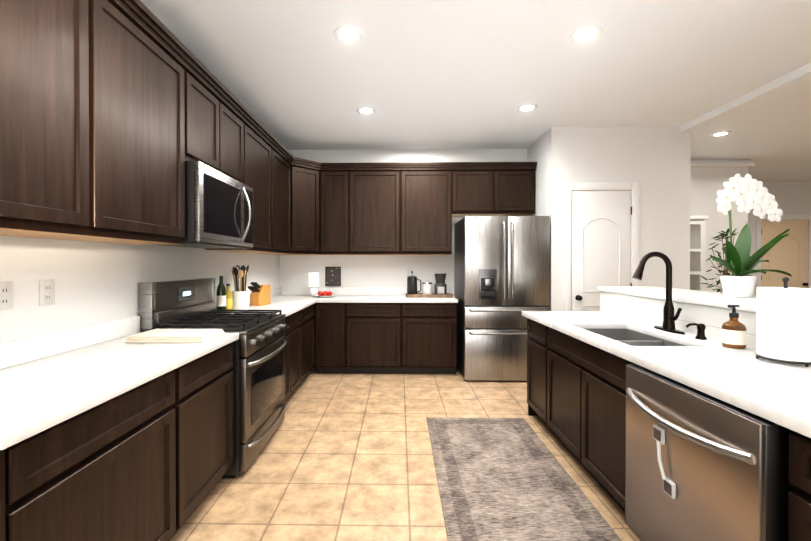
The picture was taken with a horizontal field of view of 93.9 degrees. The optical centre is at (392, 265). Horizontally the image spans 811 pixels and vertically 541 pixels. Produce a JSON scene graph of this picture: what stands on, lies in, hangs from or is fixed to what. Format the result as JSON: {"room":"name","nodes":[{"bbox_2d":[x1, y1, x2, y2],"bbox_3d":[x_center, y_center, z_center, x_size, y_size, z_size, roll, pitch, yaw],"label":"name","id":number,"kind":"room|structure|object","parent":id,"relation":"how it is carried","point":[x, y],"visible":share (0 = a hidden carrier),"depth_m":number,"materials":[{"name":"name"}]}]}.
{"room":"kitchen","nodes":[
{"label":"kitchen","id":0,"kind":"room"},
{"bbox_2d":[0,235,279,342],"bbox_3d":[-1.670,-0.105,1.030,0.150,2.860,8.450,0,0,1],"label":"wall","id":1,"kind":"structure","parent":0,"point":[96,282],"depth_m":1.99,"materials":[{"name":"white paint"}]},
{"bbox_2d":[0,281,12,309],"bbox_3d":[-1.581,0.121,1.539,0.008,0.116,0.072,0,0,1],"label":"electrical outlet","id":2,"kind":"object","parent":1,"relation":"attached to","point":[6,295],"visible":1,"depth_m":1.55,"materials":[{"name":"white plastic"}]},
{"bbox_2d":[39,280,54,305],"bbox_3d":[-1.578,0.121,1.729,0.008,0.116,0.072,0,0,1],"label":"electrical outlet","id":3,"kind":"object","parent":1,"relation":"attached to","point":[46,292],"visible":1,"depth_m":1.72,"materials":[{"name":"white plastic"}]},
{"bbox_2d":[0,0,99,239],"bbox_3d":[-1.425,-0.666,1.187,0.330,1.081,0.780,0,0,1],"label":"upper cabinet","id":4,"kind":"object","parent":1,"relation":"attached to","point":[50,93],"depth_m":1.40,"materials":[{"name":"brown wood"}]},
{"bbox_2d":[72,0,187,244],"bbox_3d":[-1.412,-0.670,1.926,0.330,1.081,0.697,0,0,1],"label":"upper cabinet","id":5,"kind":"object","parent":1,"relation":"attached to","point":[115,115],"depth_m":1.88,"materials":[{"name":"brown wood"}]},
{"bbox_2d":[0,288,279,366],"bbox_3d":[-1.548,0.352,3.023,0.020,0.100,4.162,0,0,1],"label":"backsplash","id":6,"kind":"structure","parent":1,"relation":"attached to","point":[17,351],"depth_m":1.80,"materials":[{"name":"white stone"}]},
{"bbox_2d":[188,64,223,173],"bbox_3d":[-1.402,-0.931,2.486,0.330,0.566,0.428,0,0,1],"label":"upper cabinet","id":7,"kind":"object","parent":1,"relation":"attached to","point":[205,101],"depth_m":2.51,"materials":[{"name":"brown wood"}]},
{"bbox_2d":[164,161,252,248],"bbox_3d":[-1.326,-0.388,2.703,0.476,0.495,0.844,0,0,1],"label":"microwave","id":8,"kind":"object","parent":7,"relation":"attached to","point":[218,210],"visible":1,"depth_m":2.50,"materials":[{"name":"silver metal"}]},
{"bbox_2d":[224,96,247,185],"bbox_3d":[-1.395,-0.934,2.914,0.330,0.566,0.428,0,0,1],"label":"upper cabinet","id":9,"kind":"object","parent":1,"relation":"attached to","point":[235,122],"depth_m":2.97,"materials":[{"name":"brown wood"}]},
{"bbox_2d":[205,120,275,251],"bbox_3d":[-1.385,-0.680,3.468,0.330,1.081,0.677,0,0,1],"label":"upper cabinet","id":10,"kind":"object","parent":1,"relation":"attached to","point":[259,146],"depth_m":3.54,"materials":[{"name":"brown wood"}]},
{"bbox_2d":[248,144,291,254],"bbox_3d":[-1.374,-0.684,4.147,0.330,1.081,0.681,0,0,1],"label":"upper cabinet","id":11,"kind":"object","parent":1,"relation":"attached to","point":[281,166],"depth_m":4.18,"materials":[{"name":"brown wood"}]},
{"bbox_2d":[292,160,319,254],"bbox_3d":[-1.225,-0.689,4.788,0.606,1.081,0.606,0,0,1],"label":"upper cabinet","id":12,"kind":"object","parent":1,"relation":"attached to","point":[305,173],"depth_m":4.62,"materials":[{"name":"brown wood"}]},
{"bbox_2d":[280,149,526,361],"bbox_3d":[0.133,-0.131,5.150,3.315,2.860,0.150,0,0,1],"label":"wall","id":13,"kind":"structure","parent":0,"point":[373,271],"depth_m":5.08,"materials":[{"name":"white paint"}]},
{"bbox_2d":[325,267,340,285],"bbox_3d":[-0.801,0.139,5.076,0.210,0.260,0.026,0,0,1],"label":"picture frame","id":14,"kind":"object","parent":13,"relation":"attached to","point":[332,276],"visible":0.92,"depth_m":5.06,"materials":[{"name":"grey"}]},
{"bbox_2d":[320,168,351,254],"bbox_3d":[-0.733,-0.689,4.918,0.369,1.081,0.330,0,0,1],"label":"upper cabinet","id":15,"kind":"object","parent":13,"relation":"attached to","point":[335,222],"depth_m":4.76,"materials":[{"name":"brown wood"}]},
{"bbox_2d":[348,168,399,254],"bbox_3d":[-0.226,-0.689,4.909,0.645,1.081,0.330,0,0,1],"label":"upper cabinet","id":16,"kind":"object","parent":13,"relation":"attached to","point":[373,193],"depth_m":4.75,"materials":[{"name":"brown wood"}]},
{"bbox_2d":[328,287,450,294],"bbox_3d":[-0.056,0.339,5.068,1.660,0.100,0.020,0,0,1],"label":"backsplash","id":17,"kind":"structure","parent":13,"relation":"attached to","point":[335,291],"depth_m":5.06,"materials":[{"name":"white stone"}]},
{"bbox_2d":[407,269,412,276],"bbox_3d":[0.229,0.099,5.071,0.072,0.116,0.006,0,0,1],"label":"electrical outlet","id":18,"kind":"object","parent":13,"relation":"attached to","point":[409,273],"visible":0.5,"depth_m":5.07,"materials":[{"name":"white plastic"}]},
{"bbox_2d":[400,168,451,254],"bbox_3d":[0.419,-0.689,4.898,0.645,1.081,0.330,0,0,1],"label":"upper cabinet","id":19,"kind":"object","parent":13,"relation":"attached to","point":[425,193],"depth_m":4.74,"materials":[{"name":"brown wood"}]},
{"bbox_2d":[452,164,495,216],"bbox_3d":[1.002,-0.942,4.886,0.521,0.576,0.330,0,0,1],"label":"upper cabinet","id":20,"kind":"object","parent":13,"relation":"attached to","point":[473,185],"depth_m":4.73,"materials":[{"name":"brown wood"}]},
{"bbox_2d":[496,164,535,215],"bbox_3d":[1.522,-0.942,4.877,0.520,0.576,0.330,0,0,1],"label":"upper cabinet","id":21,"kind":"object","parent":13,"relation":"attached to","point":[515,183],"depth_m":4.72,"materials":[{"name":"brown wood"}]},
{"bbox_2d":[170,362,640,540],"bbox_3d":[3.705,1.342,2.323,10.955,0.050,11.200,0,0,1],"label":"floor","id":22,"kind":"structure","parent":0,"point":[344,457],"depth_m":2.47,"materials":[{"name":"tile"}]},
{"bbox_2d":[0,367,183,540],"bbox_3d":[-1.286,0.888,1.341,0.602,0.870,0.768,0,0,1],"label":"base cabinet","id":23,"kind":"object","parent":22,"relation":"on","point":[107,433],"depth_m":1.31,"materials":[{"name":"brown wood"}]},
{"bbox_2d":[0,331,238,450],"bbox_3d":[-1.266,0.431,1.628,0.632,0.040,1.382,0,0,1],"label":"countertop","id":24,"kind":"structure","parent":23,"relation":"on","point":[37,395],"depth_m":1.40,"materials":[{"name":"white stone"}]},
{"bbox_2d":[125,329,224,342],"bbox_3d":[-1.212,0.390,2.131,0.420,0.034,0.260,0,0,1],"label":"folded towel","id":25,"kind":"object","parent":24,"relation":"on","point":[177,336],"visible":1,"depth_m":2.03,"materials":[{"name":"beige fabric"}]},
{"bbox_2d":[184,339,237,522],"bbox_3d":[-1.274,0.884,2.024,0.602,0.870,0.597,0,0,1],"label":"base cabinet","id":26,"kind":"object","parent":22,"relation":"on","point":[209,381],"depth_m":2.00,"materials":[{"name":"brown wood"}]},
{"bbox_2d":[138,278,287,477],"bbox_3d":[-1.191,0.708,2.728,0.737,1.212,0.808,0,0,1],"label":"range","id":27,"kind":"object","parent":22,"relation":"on","point":[258,367],"visible":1,"depth_m":2.52,"materials":[{"name":"silver metal"}]},
{"bbox_2d":[284,311,303,401],"bbox_3d":[-1.248,0.874,3.511,0.602,0.870,0.747,0,0,1],"label":"base cabinet","id":28,"kind":"object","parent":22,"relation":"on","point":[294,335],"depth_m":3.67,"materials":[{"name":"brown wood"}]},
{"bbox_2d":[304,303,315,377],"bbox_3d":[-1.237,0.870,4.199,0.602,0.870,0.628,0,0,1],"label":"base cabinet","id":29,"kind":"object","parent":22,"relation":"on","point":[308,311],"depth_m":4.29,"materials":[{"name":"brown wood"}]},
{"bbox_2d":[316,303,347,373],"bbox_3d":[-0.738,0.866,4.790,0.365,0.870,0.607,0,0,1],"label":"base cabinet","id":30,"kind":"object","parent":22,"relation":"on","point":[331,318],"depth_m":4.50,"materials":[{"name":"brown wood"}]},
{"bbox_2d":[248,295,319,318],"bbox_3d":[-1.223,0.415,4.117,0.632,0.040,1.964,0,0,1],"label":"countertop","id":31,"kind":"structure","parent":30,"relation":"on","point":[289,304],"depth_m":3.99,"materials":[{"name":"white stone"}]},
{"bbox_2d":[216,276,225,309],"bbox_3d":[-1.458,0.242,3.214,0.077,0.315,0.077,0,0,1],"label":"wine bottle","id":32,"kind":"object","parent":31,"relation":"on","point":[221,297],"visible":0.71,"depth_m":3.19,"materials":[{"name":"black glass"}]},
{"bbox_2d":[226,284,232,309],"bbox_3d":[-1.441,0.277,3.314,0.069,0.245,0.069,0,0,1],"label":"olive oil bottle","id":33,"kind":"object","parent":31,"relation":"on","point":[229,300],"visible":0.69,"depth_m":3.29,"materials":[{"name":"yellow glass"}]},
{"bbox_2d":[232,265,248,309],"bbox_3d":[-1.398,0.195,3.473,0.148,0.407,0.199,0,0,1],"label":"utensil crock","id":34,"kind":"object","parent":31,"relation":"on","point":[241,298],"visible":1,"depth_m":3.42,"materials":[{"name":"white ceramic"}]},
{"bbox_2d":[248,282,270,305],"bbox_3d":[-1.360,0.278,3.841,0.110,0.236,0.226,0,0,21],"label":"knife block","id":35,"kind":"object","parent":31,"relation":"on","point":[260,295],"visible":1,"depth_m":3.80,"materials":[{"name":"brown wood"}]},
{"bbox_2d":[309,273,318,295],"bbox_3d":[-1.015,0.239,4.857,0.132,0.300,0.132,0,0,1],"label":"lamp","id":36,"kind":"object","parent":31,"relation":"on","point":[313,280],"visible":0.98,"depth_m":4.81,"materials":[{"name":"white ceramic"}]},
{"bbox_2d":[348,303,403,373],"bbox_3d":[-0.225,0.866,4.781,0.660,0.870,0.607,0,0,1],"label":"base cabinet","id":37,"kind":"object","parent":22,"relation":"on","point":[375,330],"depth_m":4.49,"materials":[{"name":"brown wood"}]},
{"bbox_2d":[316,295,457,302],"bbox_3d":[-0.063,0.411,4.760,1.662,0.040,0.637,0,0,1],"label":"countertop","id":38,"kind":"structure","parent":37,"relation":"on","point":[338,298],"depth_m":4.45,"materials":[{"name":"white stone"}]},
{"bbox_2d":[314,291,335,297],"bbox_3d":[-0.856,0.350,4.775,0.270,0.081,0.270,0,0,1],"label":"plate","id":39,"kind":"object","parent":38,"relation":"on","point":[325,294],"visible":1,"depth_m":4.74,"materials":[{"name":"white ceramic"}]},
{"bbox_2d":[406,293,452,297],"bbox_3d":[0.454,0.370,4.773,0.580,0.040,0.220,0,0,1],"label":"tray","id":40,"kind":"object","parent":38,"relation":"on","point":[432,295],"visible":0.96,"depth_m":4.66,"materials":[{"name":"brown wood"}]},
{"bbox_2d":[407,271,420,293],"bbox_3d":[0.271,0.219,4.785,0.180,0.315,0.127,0,0,1],"label":"press","id":41,"kind":"object","parent":40,"relation":"on","point":[412,284],"visible":0.81,"depth_m":4.74,"materials":[{"name":"black metal"}]},
{"bbox_2d":[422,280,431,293],"bbox_3d":[0.432,0.279,4.772,0.124,0.197,0.124,0,0,1],"label":"canister","id":42,"kind":"object","parent":40,"relation":"on","point":[426,287],"visible":0.73,"depth_m":4.72,"materials":[{"name":"white ceramic"}]},
{"bbox_2d":[434,273,446,293],"bbox_3d":[0.599,0.236,4.779,0.149,0.282,0.149,0,0,1],"label":"coffee grinder","id":43,"kind":"object","parent":40,"relation":"on","point":[440,286],"visible":0.83,"depth_m":4.71,"materials":[{"name":"black plastic"}]},
{"bbox_2d":[404,303,456,373],"bbox_3d":[0.434,0.866,4.770,0.660,0.870,0.607,0,0,1],"label":"base cabinet","id":44,"kind":"object","parent":22,"relation":"on","point":[430,329],"depth_m":4.48,"materials":[{"name":"brown wood"}]},
{"bbox_2d":[454,216,549,380],"bbox_3d":[1.284,0.370,4.600,0.945,1.865,0.877,0,0,1],"label":"fridge","id":45,"kind":"object","parent":22,"relation":"on","point":[501,273],"visible":0.77,"depth_m":4.23,"materials":[{"name":"silver metal"}]},
{"bbox_2d":[426,417,621,540],"bbox_3d":[0.680,1.313,1.909,0.830,0.010,2.670,0,0,1],"label":"rug","id":46,"kind":"object","parent":22,"relation":"on","point":[504,479],"visible":1,"depth_m":2.22,"materials":[{"name":"grey fabric"}]},
{"bbox_2d":[522,290,810,540],"bbox_3d":[1.506,0.779,1.104,0.810,1.090,4.494,0,0,1],"label":"kitchen island","id":47,"kind":"object","parent":22,"relation":"on","point":[578,362],"depth_m":2.07,"materials":[{"name":"white stone"}]},
{"bbox_2d":[632,252,684,334],"bbox_3d":[1.633,0.158,2.371,0.259,0.495,0.260,0,0,1],"label":"faucet","id":48,"kind":"object","parent":47,"relation":"on","point":[669,319],"visible":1,"depth_m":2.35,"materials":[{"name":"black metal"}]},
{"bbox_2d":[598,286,755,309],"bbox_3d":[2.020,0.214,1.107,0.482,0.040,4.524,0,0,1],"label":"island countertop","id":49,"kind":"structure","parent":47,"relation":"on","point":[718,298],"depth_m":2.47,"materials":[{"name":"white stone"}]},
{"bbox_2d":[710,173,791,296],"bbox_3d":[2.193,-0.188,2.306,0.476,0.747,0.305,0,0,1],"label":"orchid plant","id":50,"kind":"object","parent":49,"relation":"on","point":[747,193],"visible":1,"depth_m":2.28,"materials":[{"name":"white plant"}]},
{"bbox_2d":[686,323,706,339],"bbox_3d":[1.689,0.363,2.111,0.110,0.089,0.052,0,0,1],"label":"soap pump","id":51,"kind":"object","parent":47,"relation":"on","point":[701,328],"visible":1,"depth_m":2.10,"materials":[{"name":"black metal"}]},
{"bbox_2d":[721,305,746,348],"bbox_3d":[1.715,0.302,1.904,0.096,0.213,0.096,0,0,1],"label":"soap bottle","id":52,"kind":"object","parent":47,"relation":"on","point":[733,332],"visible":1,"depth_m":1.88,"materials":[{"name":"brown glass"}]},
{"bbox_2d":[755,277,810,366],"bbox_3d":[1.685,0.229,1.624,0.184,0.363,0.186,0,0,1],"label":"paper towel holder","id":53,"kind":"object","parent":47,"relation":"on","point":[783,323],"visible":1,"depth_m":1.57,"materials":[{"name":"white paper"}]},
{"bbox_2d":[690,216,707,290],"bbox_3d":[3.961,0.297,5.415,0.890,2.000,0.385,0,0,1],"label":"hutch","id":54,"kind":"object","parent":22,"relation":"on","point":[697,247],"visible":0.1,"depth_m":5.33,"materials":[{"name":"white paint"}]},
{"bbox_2d":[625,364,790,540],"bbox_3d":[1.362,0.890,1.434,0.690,0.865,0.675,0,0,1],"label":"dishwasher","id":55,"kind":"object","parent":22,"relation":"on","point":[701,466],"visible":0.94,"depth_m":1.33,"materials":[{"name":"silver metal"}]},
{"bbox_2d":[701,228,752,292],"bbox_3d":[4.330,0.408,4.907,0.536,1.783,0.535,0,0,1],"label":"plant","id":56,"kind":"object","parent":22,"relation":"on","point":[725,270],"visible":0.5,"depth_m":4.92,"materials":[{"name":"green plant"}]},
{"bbox_2d":[140,0,810,180],"bbox_3d":[3.705,-1.593,2.304,10.955,0.100,11.200,0,0,1],"label":"ceiling","id":57,"kind":"structure","parent":0,"point":[415,74],"depth_m":2.96,"materials":[{"name":"white paint"}]},
{"bbox_2d":[334,25,363,43],"bbox_3d":[-0.294,-1.539,2.526,0.200,0.012,0.200,0,0,1],"label":"recessed light","id":58,"kind":"object","parent":57,"relation":"in","point":[347,34],"visible":1,"depth_m":2.51,"materials":[{"name":"white paint"}]},
{"bbox_2d":[356,106,375,114],"bbox_3d":[-0.265,-1.547,3.780,0.200,0.012,0.200,0,0,1],"label":"recessed light","id":59,"kind":"object","parent":57,"relation":"in","point":[365,110],"visible":1,"depth_m":3.76,"materials":[{"name":"white paint"}]},
{"bbox_2d":[516,103,537,111],"bbox_3d":[1.314,-1.546,3.708,0.200,0.012,0.200,0,0,1],"label":"recessed light","id":60,"kind":"object","parent":57,"relation":"in","point":[528,107],"visible":1,"depth_m":3.69,"materials":[{"name":"white paint"}]},
{"bbox_2d":[569,25,602,44],"bbox_3d":[1.290,-1.539,2.529,0.200,0.012,0.200,0,0,1],"label":"recessed light","id":61,"kind":"object","parent":57,"relation":"in","point":[586,34],"visible":1,"depth_m":2.52,"materials":[{"name":"white paint"}]},
{"bbox_2d":[710,131,731,136],"bbox_3d":[3.857,-1.551,4.454,0.200,0.012,0.200,0,0,1],"label":"recessed light","id":62,"kind":"object","parent":57,"relation":"in","point":[720,133],"visible":0.96,"depth_m":4.44,"materials":[{"name":"white paint"}]},
{"bbox_2d":[680,62,810,132],"bbox_3d":[3.192,-1.497,0.538,0.120,0.070,7.350,0,0,1],"label":"header beam","id":63,"kind":"structure","parent":57,"relation":"attached to","point":[785,82],"depth_m":3.38,"materials":[{"name":"white paint"}]},
{"bbox_2d":[527,126,690,310],"bbox_3d":[2.553,-0.129,4.708,1.540,2.860,0.950,0,0,1],"label":"wall","id":64,"kind":"structure","parent":0,"point":[654,162],"depth_m":4.23,"materials":[{"name":"white paint"}]},
{"bbox_2d":[571,191,631,310],"bbox_3d":[2.330,0.229,4.199,0.661,2.128,0.076,0,0,1],"label":"pantry door","id":65,"kind":"structure","parent":64,"relation":"in","point":[601,229],"depth_m":4.22,"materials":[{"name":"white paint"}]},
{"bbox_2d":[563,182,639,310],"bbox_3d":[2.325,0.188,4.228,0.836,2.233,0.021,0,0,1],"label":"door frame","id":66,"kind":"structure","parent":64,"relation":"attached to","point":[569,188],"depth_m":4.22,"materials":[{"name":"white paint"}]},
{"bbox_2d":[690,167,747,291],"bbox_3d":[4.290,-0.135,5.679,1.900,2.860,0.150,0,0,1],"label":"wall","id":67,"kind":"structure","parent":0,"point":[706,184],"depth_m":5.58,"materials":[{"name":"white paint"}]},
{"bbox_2d":[691,159,754,167],"bbox_3d":[4.289,-1.509,5.544,1.899,0.110,0.099,0,0,1],"label":"crown molding","id":68,"kind":"structure","parent":67,"relation":"attached to","point":[702,163],"depth_m":5.52,"materials":[{"name":"white paint"}]},
{"bbox_2d":[748,181,810,295],"bbox_3d":[7.265,-0.144,7.078,4.000,2.860,0.150,0,0,1],"label":"wall","id":69,"kind":"structure","parent":0,"point":[792,197],"depth_m":7.00,"materials":[{"name":"white paint"}]},
{"bbox_2d":[756,215,810,289],"bbox_3d":[7.238,0.170,6.994,1.036,2.233,0.021,0,0,1],"label":"door frame","id":70,"kind":"structure","parent":69,"relation":"attached to","point":[758,241],"depth_m":6.99,"materials":[{"name":"white paint"}]},
{"bbox_2d":[761,220,808,287],"bbox_3d":[7.232,0.211,6.966,0.861,2.128,0.076,0,0,1],"label":"hall door","id":71,"kind":"structure","parent":69,"relation":"in","point":[788,254],"depth_m":6.99,"materials":[{"name":"beige wood"}]}
]}

